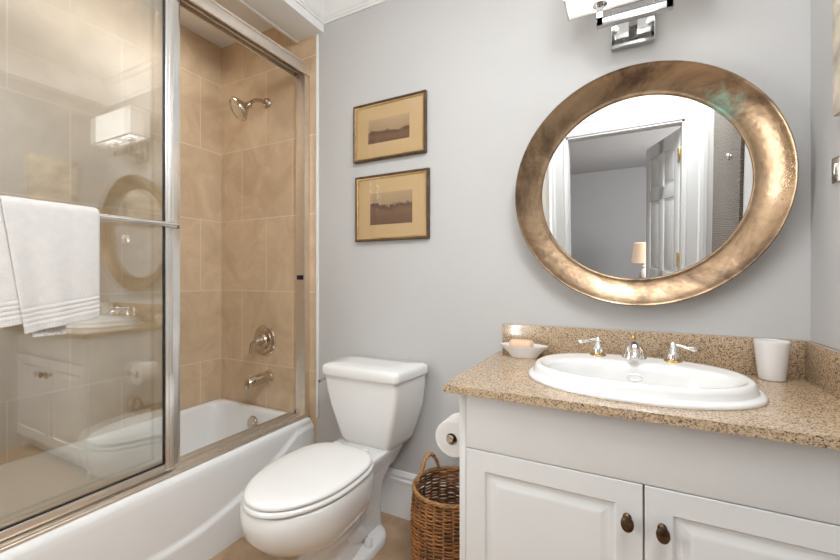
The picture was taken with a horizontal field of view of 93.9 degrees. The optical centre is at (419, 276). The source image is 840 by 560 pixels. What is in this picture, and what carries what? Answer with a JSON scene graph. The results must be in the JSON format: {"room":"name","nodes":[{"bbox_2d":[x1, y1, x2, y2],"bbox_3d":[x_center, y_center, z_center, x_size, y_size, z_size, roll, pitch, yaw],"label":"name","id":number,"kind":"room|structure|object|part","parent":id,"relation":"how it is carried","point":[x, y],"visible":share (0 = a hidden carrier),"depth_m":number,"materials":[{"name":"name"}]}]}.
{"room":"bathroom","nodes":[
{"label":"bathroom","id":0,"kind":"room"},
{"bbox_2d":[0,0,179,541],"bbox_3d":[-1.152,-0.208,1.268,0.101,1.948,0.790,0,0,27],"label":"door","id":1,"kind":"structure","parent":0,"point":[169,223],"depth_m":1.55,"materials":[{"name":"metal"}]},
{"bbox_2d":[0,196,99,336],"bbox_3d":[-1.140,-0.027,1.189,0.067,0.410,0.269,0,0,27],"label":"hand towel","id":2,"kind":"object","parent":1,"relation":"hanging from","point":[50,251],"visible":1,"depth_m":1.18,"materials":[{"name":"white fabric"}]},
{"bbox_3d":[-1.188,-0.208,1.287,0.020,1.948,0.686,0,0,27],"label":"rail","id":3,"kind":"part","parent":1,"relation":"part of","materials":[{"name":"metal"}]},
{"bbox_3d":[-1.159,-0.208,1.258,0.020,1.948,0.651,0,0,27],"label":"rail","id":4,"kind":"part","parent":1,"relation":"part of","materials":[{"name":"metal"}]},
{"bbox_2d":[0,0,221,463],"bbox_3d":[-1.728,-0.206,1.885,0.100,2.793,1.630,0,0,27],"label":"wall","id":5,"kind":"structure","parent":0,"point":[81,80],"depth_m":2.02,"materials":[{"name":"beige tile"}]},
{"bbox_2d":[138,0,271,47],"bbox_3d":[-1.372,-1.550,1.758,0.849,0.080,1.730,0,0,27],"label":"ceiling","id":6,"kind":"structure","parent":0,"point":[189,21],"depth_m":2.32,"materials":[{"name":"paint"}]},
{"bbox_2d":[209,512,459,559],"bbox_3d":[-0.465,1.215,1.072,3.090,0.050,2.120,0,0,27],"label":"floor","id":7,"kind":"structure","parent":0,"point":[397,546],"depth_m":1.72,"materials":[{"name":"beige tile"}]},
{"bbox_2d":[0,398,313,559],"bbox_3d":[-1.302,0.990,1.722,0.801,0.400,1.524,0,0,27],"label":"bathtub","id":8,"kind":"object","parent":7,"relation":"on","point":[194,513],"visible":0.67,"depth_m":1.71,"materials":[{"name":"white ceramic"}]},
{"bbox_3d":[-0.998,0.868,2.332,0.080,0.080,0.020,0,0,27],"label":"overflow plate","id":9,"kind":"part","parent":8,"relation":"part of","materials":[{"name":"silver metal"}]},
{"bbox_2d":[240,355,427,559],"bbox_3d":[-0.351,0.798,1.629,0.481,0.783,0.803,0,0,27],"label":"toilet","id":10,"kind":"object","parent":7,"relation":"on","point":[318,501],"visible":1,"depth_m":1.60,"materials":[{"name":"white ceramic"}]},
{"bbox_3d":[-0.427,0.751,1.507,0.372,0.024,0.511,0,0,27],"label":"lid","id":11,"kind":"part","parent":10,"relation":"part of","materials":[{"name":"white plastic"}]},
{"bbox_3d":[-0.427,0.774,1.508,0.382,0.018,0.519,0,0,27],"label":"seat","id":12,"kind":"part","parent":10,"relation":"part of","materials":[{"name":"white plastic"}]},
{"bbox_3d":[-0.226,0.433,1.871,0.481,0.053,0.258,0,0,27],"label":"tank lid","id":13,"kind":"part","parent":10,"relation":"part of","materials":[{"name":"white ceramic"}]},
{"bbox_3d":[-0.226,0.621,1.873,0.467,0.346,0.237,0,0,27],"label":"tank","id":14,"kind":"part","parent":10,"relation":"part of","materials":[{"name":"white ceramic"}]},
{"bbox_2d":[410,451,459,559],"bbox_3d":[0.120,0.973,1.575,0.319,0.434,0.320,0,0,-8],"label":"wicker basket","id":15,"kind":"object","parent":7,"relation":"on","point":[446,548],"visible":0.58,"depth_m":1.50,"materials":[{"name":"brown wicker"}]},
{"bbox_3d":[0.043,0.804,1.695,0.103,0.096,0.027,0,0,-32],"label":"loop handle","id":16,"kind":"part","parent":15,"relation":"part of","materials":[{"name":"wicker"}]},
{"bbox_2d":[460,394,839,559],"bbox_3d":[0.680,0.771,1.226,0.991,0.838,0.593,0,0,27],"label":"vanity cabinet","id":17,"kind":"object","parent":7,"relation":"on","point":[537,482],"visible":0.9,"depth_m":1.01,"materials":[{"name":"paint"}]},
{"bbox_2d":[446,434,455,442],"bbox_3d":[0.190,0.592,1.487,0.120,0.044,0.177,0,0,27],"label":"toilet paper holder","id":18,"kind":"object","parent":17,"relation":"attached to","point":[449,438],"visible":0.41,"depth_m":1.43,"materials":[{"name":"silver metal"}]},
{"bbox_2d":[435,413,459,456],"bbox_3d":[0.140,0.600,1.495,0.134,0.134,0.100,0,0,27],"label":"toilet paper roll","id":19,"kind":"object","parent":18,"relation":"on","point":[451,425],"visible":0.66,"depth_m":1.46,"materials":[{"name":"white paper"}]},
{"bbox_3d":[0.358,0.807,1.112,0.476,0.557,0.020,0,0,27],"label":"door","id":20,"kind":"part","parent":17,"relation":"part of","materials":[{"name":"paint"}]},
{"bbox_3d":[0.525,0.622,0.994,0.031,0.040,0.038,0,0,27],"label":"knob","id":21,"kind":"part","parent":17,"relation":"part of","materials":[{"name":"brown metal"}]},
{"bbox_2d":[443,324,839,449],"bbox_3d":[0.665,0.278,1.231,1.025,0.148,0.601,0,0,27],"label":"countertop","id":22,"kind":"structure","parent":17,"relation":"on","point":[804,408],"depth_m":1.16,"materials":[{"name":"stone"}]},
{"bbox_2d":[500,342,548,358],"bbox_3d":[0.423,0.302,1.604,0.198,0.051,0.109,0,0,27],"label":"soap dish","id":23,"kind":"object","parent":22,"relation":"on","point":[534,352],"visible":0.89,"depth_m":1.57,"materials":[{"name":"white ceramic"}]},
{"bbox_2d":[509,339,533,346],"bbox_3d":[0.414,0.273,1.600,0.094,0.033,0.060,0,0,27],"label":"soap bar","id":24,"kind":"object","parent":23,"relation":"in","point":[513,342],"visible":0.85,"depth_m":1.58,"materials":[{"name":"beige wax"}]},
{"bbox_2d":[528,353,768,410],"bbox_3d":[0.667,0.364,1.226,0.637,0.162,0.483,0,0,27],"label":"sink","id":25,"kind":"object","parent":22,"relation":"in","point":[650,381],"visible":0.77,"depth_m":1.15,"materials":[{"name":"white ceramic"}]},
{"bbox_2d":[578,335,696,362],"bbox_3d":[0.741,0.247,1.355,0.363,0.083,0.150,0,0,27],"label":"faucet","id":26,"kind":"object","parent":25,"relation":"on","point":[633,349],"visible":1,"depth_m":1.34,"materials":[{"name":"silver metal"}]},
{"bbox_3d":[0.617,0.235,1.441,0.065,0.024,0.019,0,0,9],"label":"lever","id":27,"kind":"part","parent":26,"relation":"part of","materials":[{"name":"silver metal"}]},
{"bbox_3d":[0.652,0.249,1.436,0.042,0.061,0.042,0,0,27],"label":"handle","id":28,"kind":"part","parent":26,"relation":"part of","materials":[{"name":"silver metal"}]},
{"bbox_3d":[0.741,0.253,1.355,0.082,0.070,0.150,0,0,27],"label":"spout","id":29,"kind":"part","parent":26,"relation":"part of","materials":[{"name":"silver metal"}]},
{"bbox_3d":[0.858,0.249,1.330,0.042,0.061,0.042,0,0,27],"label":"handle","id":30,"kind":"part","parent":26,"relation":"part of","materials":[{"name":"silver metal"}]},
{"bbox_3d":[0.882,0.235,1.304,0.019,0.024,0.065,0,0,-44],"label":"lever","id":31,"kind":"part","parent":26,"relation":"part of","materials":[{"name":"silver metal"}]},
{"bbox_2d":[753,338,790,381],"bbox_3d":[1.125,0.266,1.254,0.091,0.124,0.091,0,0,27],"label":"tumbler","id":32,"kind":"object","parent":22,"relation":"on","point":[771,355],"visible":1,"depth_m":1.23,"materials":[{"name":"white ceramic"}]},
{"bbox_3d":[0.594,0.627,0.959,0.031,0.040,0.038,0,0,27],"label":"knob","id":33,"kind":"part","parent":17,"relation":"part of","materials":[{"name":"brown metal"}]},
{"bbox_3d":[0.789,0.807,0.890,0.486,0.557,0.020,0,0,27],"label":"door","id":34,"kind":"part","parent":17,"relation":"part of","materials":[{"name":"paint"}]},
{"bbox_2d":[222,0,810,483],"bbox_3d":[-0.002,-0.206,1.970,3.090,2.793,0.100,0,0,27],"label":"wall","id":35,"kind":"structure","parent":0,"point":[491,72],"depth_m":1.85,"materials":[{"name":"paint"}]},
{"bbox_2d":[0,0,310,552],"bbox_3d":[-1.014,-0.206,1.574,0.100,1.992,1.526,0,0,27],"label":"shower door frame","id":36,"kind":"object","parent":35,"relation":"attached to","point":[211,12],"visible":0.94,"depth_m":2.07,"materials":[{"name":"metal"}]},
{"bbox_2d":[229,97,270,121],"bbox_3d":[-1.007,-0.995,2.297,0.132,0.195,0.237,0,0,27],"label":"shower","id":37,"kind":"object","parent":35,"relation":"attached to","point":[240,109],"visible":1,"depth_m":2.24,"materials":[{"name":"silver metal"}]},
{"bbox_3d":[-0.967,-1.031,2.326,0.024,0.081,0.130,0,0,25],"label":"shower arm","id":38,"kind":"part","parent":37,"relation":"part of","materials":[{"name":"silver metal"}]},
{"bbox_2d":[244,370,273,389],"bbox_3d":[-0.957,0.604,2.313,0.080,0.086,0.163,0,0,27],"label":"tub spout","id":39,"kind":"object","parent":35,"relation":"attached to","point":[267,376],"visible":1,"depth_m":2.29,"materials":[{"name":"silver metal"}]},
{"bbox_2d":[249,325,275,355],"bbox_3d":[-0.971,0.387,2.362,0.188,0.188,0.090,0,0,27],"label":"shower valve","id":40,"kind":"object","parent":35,"relation":"attached to","point":[264,341],"visible":1,"depth_m":2.37,"materials":[{"name":"silver metal"}]},
{"bbox_3d":[-0.985,0.408,2.352,0.068,0.094,0.060,0,0,27],"label":"lever","id":41,"kind":"part","parent":40,"relation":"part of","materials":[{"name":"silver metal"}]},
{"bbox_2d":[236,0,298,43],"bbox_3d":[-1.060,-1.370,1.598,0.020,0.030,1.530,0,0,27],"label":"trim","id":42,"kind":"structure","parent":35,"relation":"attached to","point":[244,4],"depth_m":2.08,"materials":[{"name":"white paint"}]},
{"bbox_2d":[242,0,323,41],"bbox_3d":[-0.971,-1.468,1.552,0.188,0.211,1.530,0,0,27],"label":"trim","id":43,"kind":"structure","parent":35,"relation":"attached to","point":[289,16],"depth_m":2.06,"materials":[{"name":"paint"}]},
{"bbox_2d":[316,34,318,417],"bbox_3d":[-0.577,-0.286,2.204,0.018,2.152,0.010,0,0,27],"label":"trim","id":44,"kind":"structure","parent":35,"relation":"attached to","point":[317,35],"depth_m":2.20,"materials":[{"name":"white paint"}]},
{"bbox_2d":[295,0,388,24],"bbox_3d":[-0.074,-1.480,0.882,2.021,0.147,1.900,0,0,27],"label":"ceiling","id":45,"kind":"structure","parent":35,"relation":"attached to","point":[325,12],"depth_m":2.10,"materials":[{"name":"white paint"}]},
{"bbox_2d":[353,89,426,163],"bbox_3d":[-0.160,-0.749,1.980,0.426,0.298,0.023,0,0,27],"label":"framed picture","id":46,"kind":"object","parent":35,"relation":"attached to","point":[394,127],"visible":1,"depth_m":1.97,"materials":[{"name":"beige paper"}]},
{"bbox_2d":[368,112,408,144],"bbox_3d":[-0.161,-0.749,1.983,0.245,0.122,0.002,0,0,27],"label":"print","id":47,"kind":"object","parent":46,"relation":"attached to","point":[393,127],"depth_m":1.98},
{"bbox_2d":[355,167,429,241],"bbox_3d":[-0.148,-0.354,1.974,0.429,0.338,0.023,0,0,27],"label":"framed picture","id":48,"kind":"object","parent":35,"relation":"attached to","point":[394,205],"visible":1,"depth_m":1.97,"materials":[{"name":"beige paper"}]},
{"bbox_2d":[370,189,411,224],"bbox_3d":[-0.148,-0.349,1.976,0.247,0.162,0.002,0,0,27],"label":"print","id":49,"kind":"object","parent":48,"relation":"attached to","point":[387,206],"depth_m":1.97},
{"bbox_2d":[381,467,459,532],"bbox_3d":[-0.102,1.079,1.953,1.060,0.222,0.022,0,0,27],"label":"baseboard","id":50,"kind":"structure","parent":35,"relation":"attached to","point":[396,498],"depth_m":1.95,"materials":[{"name":"white paint"}]},
{"bbox_2d":[563,0,673,51],"bbox_3d":[0.775,-1.035,1.396,0.475,0.326,0.206,0,0,27],"label":"wall sconce","id":51,"kind":"object","parent":35,"relation":"attached to","point":[633,25],"visible":1,"depth_m":1.45,"materials":[{"name":"grey metal"}]},
{"bbox_2d":[566,0,623,15],"bbox_3d":[0.758,-1.014,1.363,0.464,0.003,0.119,0,0,27],"label":"diffuser","id":52,"kind":"object","parent":51,"relation":"attached to","point":[573,7],"depth_m":1.46,"materials":[{"name":"white glass"}]},
{"bbox_3d":[0.758,-1.097,1.363,0.472,0.195,0.127,0,0,27],"label":"lamp shade","id":53,"kind":"part","parent":51,"relation":"part of","materials":[{"name":"white glass"}]},
{"bbox_2d":[593,0,606,9],"bbox_3d":[0.652,-1.005,1.420,0.048,0.050,0.048,0,0,27],"label":"socket","id":54,"kind":"object","parent":51,"relation":"attached to","point":[598,4],"depth_m":1.41,"materials":[{"name":"silver metal"}]},
{"bbox_3d":[0.803,-0.947,1.481,0.146,0.150,0.029,0,0,27],"label":"plate","id":55,"kind":"part","parent":51,"relation":"part of","materials":[{"name":"grey metal"}]},
{"bbox_3d":[0.770,-0.945,1.416,0.236,0.081,0.122,0,0,27],"label":"bracket arm","id":56,"kind":"part","parent":51,"relation":"part of","materials":[{"name":"grey metal"}]},
{"bbox_2d":[502,324,809,378],"bbox_3d":[0.808,0.266,1.484,1.002,0.124,0.020,0,0,27],"label":"backsplash","id":57,"kind":"structure","parent":35,"relation":"attached to","point":[733,353],"depth_m":1.43,"materials":[{"name":"stone"}]},
{"bbox_2d":[515,60,798,305],"bbox_3d":[0.794,-0.327,1.438,0.880,0.866,0.102,0,0,29],"label":"round mirror","id":58,"kind":"object","parent":35,"relation":"attached to","point":[661,182],"visible":1,"depth_m":1.43,"materials":[{"name":"gold metal"}]},
{"bbox_2d":[542,95,752,277],"bbox_3d":[0.808,-0.329,1.466,0.684,0.674,0.005,0,3,28],"label":"mirror glass","id":59,"kind":"object","parent":58,"relation":"attached to","point":[650,186],"depth_m":1.45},
{"bbox_2d":[811,0,839,349],"bbox_3d":[0.841,-0.206,0.343,0.100,2.793,2.020,0,0,27],"label":"wall","id":60,"kind":"structure","parent":0,"point":[825,128],"depth_m":1.18,"materials":[{"name":"paint"}]},
{"bbox_2d":[832,155,839,183],"bbox_3d":[1.167,-0.301,1.099,0.012,0.073,0.053,0,0,27],"label":"switch plate","id":61,"kind":"object","parent":60,"relation":"attached to","point":[835,161],"visible":1,"depth_m":1.09,"materials":[{"name":"silver metal"}]},
{"bbox_2d":[833,0,839,116],"bbox_3d":[1.085,-0.663,0.951,0.024,0.443,0.285,0,0,27],"label":"abstract painting","id":62,"kind":"object","parent":60,"relation":"attached to","point":[836,3],"visible":1,"depth_m":1.06,"materials":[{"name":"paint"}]}
]}

